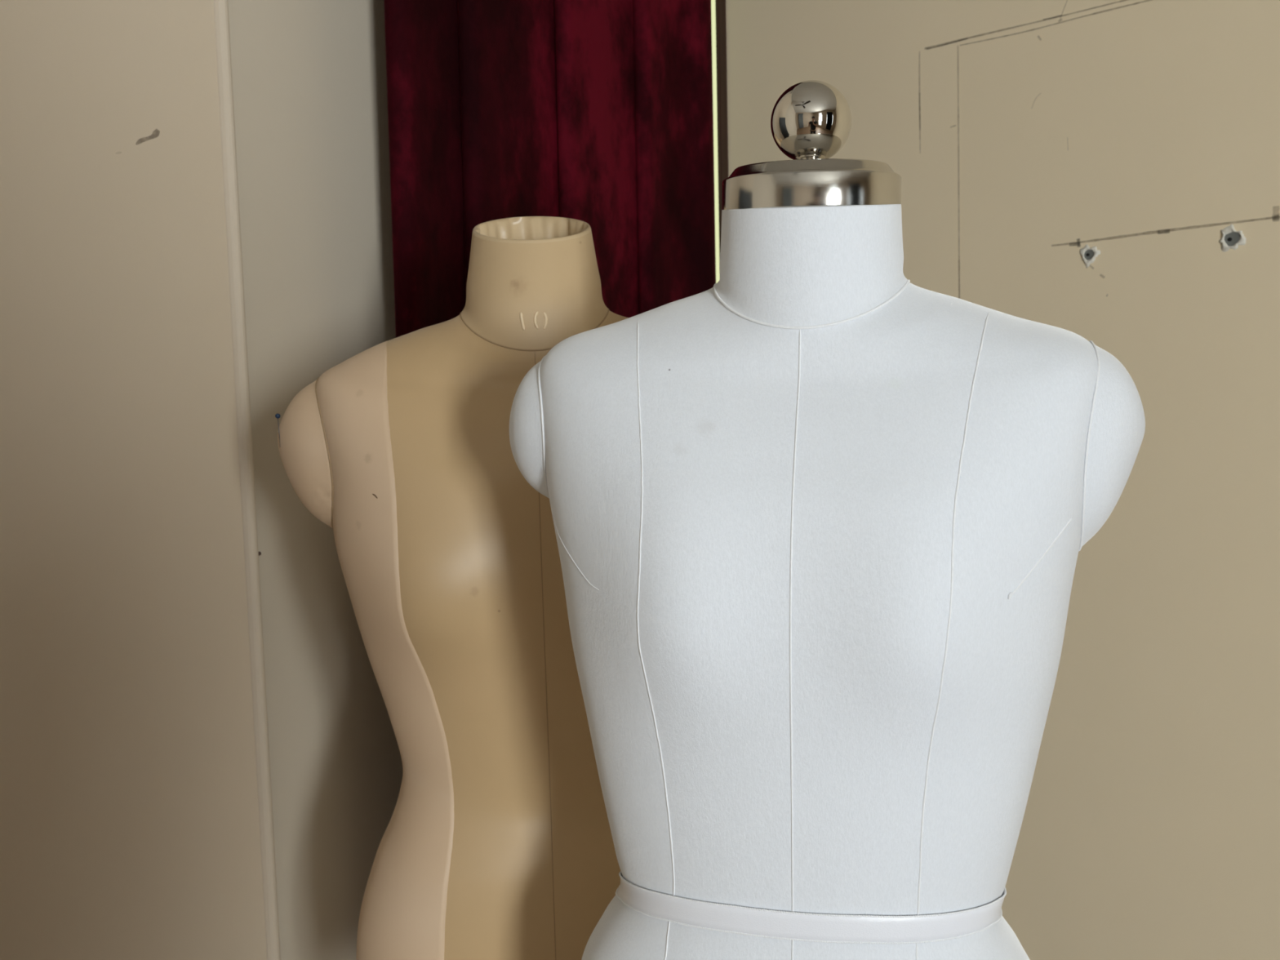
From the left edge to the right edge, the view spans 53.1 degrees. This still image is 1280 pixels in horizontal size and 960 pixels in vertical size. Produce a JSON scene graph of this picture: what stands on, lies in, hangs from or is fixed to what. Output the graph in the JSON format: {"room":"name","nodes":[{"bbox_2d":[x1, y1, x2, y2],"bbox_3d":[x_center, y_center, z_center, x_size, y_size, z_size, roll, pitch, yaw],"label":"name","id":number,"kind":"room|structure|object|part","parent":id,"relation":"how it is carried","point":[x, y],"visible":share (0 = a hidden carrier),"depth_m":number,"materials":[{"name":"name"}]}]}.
{"room":"design studio","nodes":[
{"label":"design studio","id":0,"kind":"room"},
{"bbox_2d":[135,0,403,959],"bbox_3d":[-1.312,0.075,0.348,0.110,2.750,4.600,3,6,40],"label":"wall","id":1,"kind":"structure","parent":0,"point":[309,78],"depth_m":1.41,"materials":[{"name":"grey paint"}]},
{"bbox_2d":[0,0,266,959],"bbox_3d":[-0.671,0.063,1.037,0.010,2.600,0.827,3,6,40],"label":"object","id":2,"kind":"structure","parent":1,"relation":"in","point":[130,820],"depth_m":1.23,"materials":[{"name":"grey paint"}]},
{"bbox_2d":[213,0,280,959],"bbox_3d":[-0.410,0.033,1.343,0.018,2.600,0.053,3,6,40],"label":"trim","id":3,"kind":"structure","parent":1,"relation":"attached to","point":[251,554],"depth_m":1.33,"materials":[{"name":"brown"}]},
{"bbox_2d":[715,0,728,262],"bbox_3d":[-0.065,-0.188,1.770,0.044,2.000,0.610,3,6,40],"label":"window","id":4,"kind":"structure","parent":1,"relation":"in","point":[716,1],"depth_m":1.96,"materials":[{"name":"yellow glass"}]},
{"bbox_3d":[-0.155,-1.225,1.500,0.638,0.042,0.752,-1,5,0],"label":"curtain rod","id":5,"kind":"object","parent":1,"relation":"attached to","visible":0},
{"bbox_2d":[383,0,715,337],"bbox_3d":[-0.049,0.010,1.669,0.078,2.420,0.663,2,5,34],"label":"velvet curtain","id":6,"kind":"object","parent":5,"relation":"hanging from","point":[599,113],"visible":0.36,"depth_m":1.57,"materials":[{"name":"red fabric"}]},
{"bbox_2d":[725,0,1279,959],"bbox_3d":[1.621,-0.023,0.819,3.800,2.750,0.105,3,6,40],"label":"wall","id":7,"kind":"structure","parent":0,"point":[1106,173],"depth_m":1.60,"materials":[{"name":"beige paint"}]},
{"bbox_3d":[0.138,1.554,-0.793,6.009,0.080,6.107,-1,5,0],"label":"floor","id":8,"kind":"structure","parent":0,"visible":0},
{"bbox_2d":[277,216,628,959],"bbox_3d":[-0.073,0.564,1.152,0.371,1.592,0.297,2,5,31],"label":"dress form","id":9,"kind":"object","parent":8,"relation":"on","point":[496,843],"visible":0.55,"depth_m":1.03,"materials":[{"name":"brown fabric"}]},
{"bbox_2d":[275,413,280,443],"bbox_3d":[-0.304,-0.042,1.076,0.004,0.029,0.004,-1,5,0],"label":"pin","id":10,"kind":"object","parent":9,"relation":"attached to","point":[277,415],"visible":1,"depth_m":1.07,"materials":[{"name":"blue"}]},
{"bbox_3d":[-0.220,0.205,1.093,0.086,0.651,0.172,-3,5,-23],"label":"panel","id":11,"kind":"part","parent":9,"relation":"part of","materials":[{"name":"beige fabric"}]},
{"bbox_2d":[509,80,1145,959],"bbox_3d":[0.121,0.561,0.890,0.340,1.629,0.299,-3,5,-25],"label":"dress form","id":12,"kind":"object","parent":8,"relation":"on","point":[823,516],"visible":0.99,"depth_m":0.76,"materials":[{"name":"white fabric"}]},
{"bbox_2d":[615,871,1006,943],"bbox_3d":[0.111,0.272,0.860,0.257,0.034,0.178,-1,5,0],"label":"band","id":13,"kind":"object","parent":12,"relation":"attached to","point":[815,927],"visible":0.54,"depth_m":0.78,"materials":[{"name":"white fabric"}]}
]}

